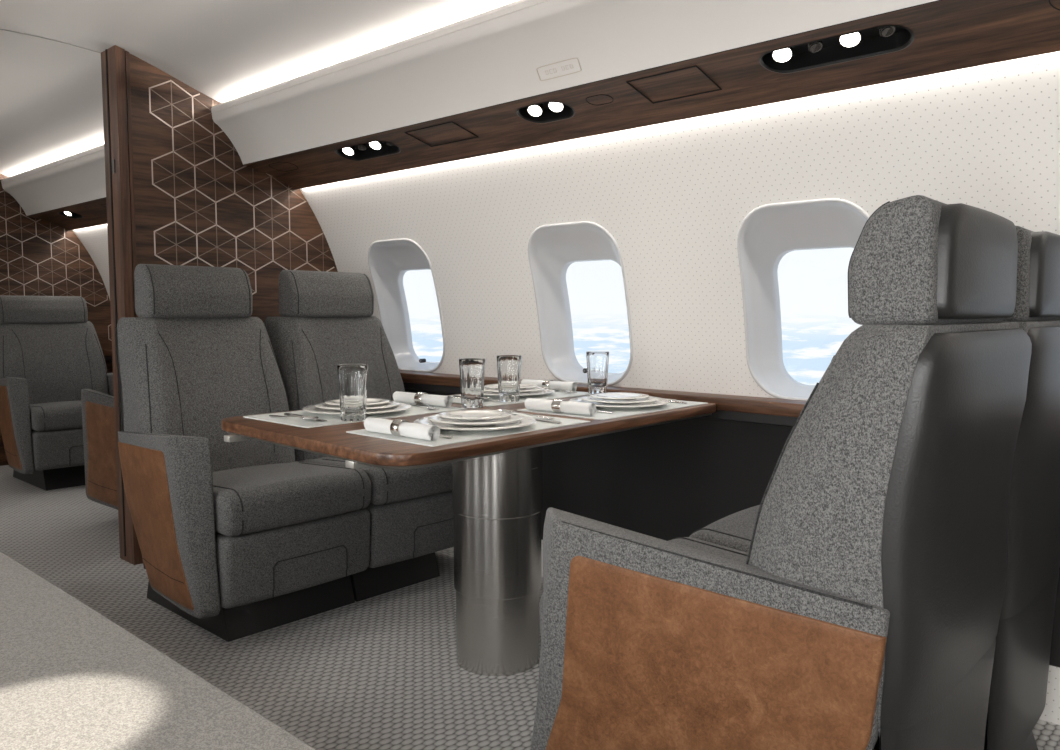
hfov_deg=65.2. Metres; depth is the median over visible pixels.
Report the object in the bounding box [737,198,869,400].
window
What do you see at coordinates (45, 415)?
seat cushion
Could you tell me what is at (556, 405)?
rolled napkin
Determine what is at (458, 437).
placemat
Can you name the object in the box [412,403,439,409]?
fork
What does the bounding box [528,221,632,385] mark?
window
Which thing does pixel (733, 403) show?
trim
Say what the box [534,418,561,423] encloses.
table knife
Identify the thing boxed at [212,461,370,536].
seat cushion
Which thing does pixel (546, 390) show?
dinner plate
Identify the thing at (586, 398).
salad plate
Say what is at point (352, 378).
glass
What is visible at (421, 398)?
rolled napkin
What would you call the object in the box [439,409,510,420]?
plate
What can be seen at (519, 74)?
overhead panel
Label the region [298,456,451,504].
seat cushion
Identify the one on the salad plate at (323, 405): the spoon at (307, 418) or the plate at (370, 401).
the plate at (370, 401)
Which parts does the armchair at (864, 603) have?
armrest, leather panel, backrest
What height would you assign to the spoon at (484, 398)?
0.010 m
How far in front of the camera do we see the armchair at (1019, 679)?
1.58 m
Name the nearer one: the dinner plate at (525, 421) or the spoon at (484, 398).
the dinner plate at (525, 421)
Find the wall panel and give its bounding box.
[403,382,1059,667]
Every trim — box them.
[0,29,99,52]
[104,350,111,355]
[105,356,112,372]
[399,370,806,416]
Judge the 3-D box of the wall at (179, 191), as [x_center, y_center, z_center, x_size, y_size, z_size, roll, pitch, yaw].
[-1.259,-0.287,3.647,0.140,2.020,1.075,4,6,42]
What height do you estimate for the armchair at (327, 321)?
1.162 m
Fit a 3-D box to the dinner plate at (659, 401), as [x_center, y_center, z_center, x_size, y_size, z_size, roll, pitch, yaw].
[0.265,0.084,2.460,0.296,0.015,0.296,4,6,42]
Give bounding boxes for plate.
[302,403,410,415]
[315,401,398,410]
[325,398,388,405]
[414,416,535,431]
[428,413,522,425]
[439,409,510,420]
[484,386,544,392]
[484,388,554,396]
[485,383,536,389]
[569,397,669,408]
[581,395,657,404]
[590,392,648,399]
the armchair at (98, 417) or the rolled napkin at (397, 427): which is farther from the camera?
the armchair at (98, 417)
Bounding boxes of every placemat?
[243,402,466,427]
[346,413,589,446]
[451,390,589,406]
[517,399,707,419]
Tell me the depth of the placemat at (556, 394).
2.70 m
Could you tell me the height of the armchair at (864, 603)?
1.162 m
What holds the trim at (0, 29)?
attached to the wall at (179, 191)
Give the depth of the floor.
2.44 m
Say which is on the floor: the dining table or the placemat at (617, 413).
the dining table
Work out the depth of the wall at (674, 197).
2.62 m
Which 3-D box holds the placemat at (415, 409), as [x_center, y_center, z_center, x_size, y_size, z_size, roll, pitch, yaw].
[-0.473,0.104,2.303,0.310,0.002,0.530,4,6,42]
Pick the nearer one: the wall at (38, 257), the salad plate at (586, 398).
the salad plate at (586, 398)
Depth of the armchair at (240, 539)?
2.68 m
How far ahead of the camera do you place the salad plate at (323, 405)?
2.26 m
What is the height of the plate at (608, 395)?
0.010 m
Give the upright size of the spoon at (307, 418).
0.010 m
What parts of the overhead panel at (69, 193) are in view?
service rail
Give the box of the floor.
[0,465,1059,749]
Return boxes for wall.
[0,174,111,465]
[72,51,1059,724]
[101,45,337,564]
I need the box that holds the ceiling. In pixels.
[0,0,516,176]
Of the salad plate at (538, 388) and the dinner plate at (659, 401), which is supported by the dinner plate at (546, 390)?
the salad plate at (538, 388)
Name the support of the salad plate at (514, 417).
on the dinner plate at (525, 421)
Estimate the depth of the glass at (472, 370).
2.41 m
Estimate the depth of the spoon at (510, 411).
2.20 m
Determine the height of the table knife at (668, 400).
0.005 m
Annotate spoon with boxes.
[269,415,318,420]
[452,397,490,400]
[500,410,554,418]
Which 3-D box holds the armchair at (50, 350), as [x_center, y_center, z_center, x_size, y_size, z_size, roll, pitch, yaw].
[-2.758,0.078,4.918,0.753,1.098,0.712,4,6,42]
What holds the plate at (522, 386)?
on the salad plate at (538, 388)
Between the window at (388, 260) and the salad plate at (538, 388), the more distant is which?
the window at (388, 260)
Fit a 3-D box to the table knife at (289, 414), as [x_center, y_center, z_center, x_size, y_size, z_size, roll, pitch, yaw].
[-0.587,0.111,2.170,0.019,0.005,0.215,-4,6,-45]
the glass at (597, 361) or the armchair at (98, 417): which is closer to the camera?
the glass at (597, 361)
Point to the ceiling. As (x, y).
(51, 103)
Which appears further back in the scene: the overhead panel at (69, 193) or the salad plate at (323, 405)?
the overhead panel at (69, 193)
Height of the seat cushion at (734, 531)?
0.136 m
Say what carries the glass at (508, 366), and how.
on the placemat at (556, 394)
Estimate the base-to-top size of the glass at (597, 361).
0.143 m
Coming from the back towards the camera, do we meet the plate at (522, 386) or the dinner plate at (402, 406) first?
the plate at (522, 386)
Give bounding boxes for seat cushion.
[30,400,82,430]
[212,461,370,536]
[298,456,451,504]
[689,505,759,552]
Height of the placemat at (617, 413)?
0.002 m
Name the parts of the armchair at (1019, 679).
backrest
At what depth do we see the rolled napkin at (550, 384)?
2.92 m
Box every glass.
[337,364,367,421]
[459,358,484,407]
[496,355,521,401]
[586,351,608,393]
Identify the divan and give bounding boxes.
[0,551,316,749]
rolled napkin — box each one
[364,417,439,440]
[393,391,452,406]
[521,379,576,391]
[525,398,595,415]
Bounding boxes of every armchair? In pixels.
[0,295,113,490]
[81,389,117,509]
[115,264,370,641]
[264,270,453,601]
[530,195,1031,749]
[689,226,1059,749]
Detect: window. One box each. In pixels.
[368,238,444,372]
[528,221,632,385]
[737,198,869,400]
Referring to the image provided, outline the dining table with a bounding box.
[221,394,715,675]
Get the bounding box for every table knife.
[284,413,326,420]
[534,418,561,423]
[668,400,686,403]

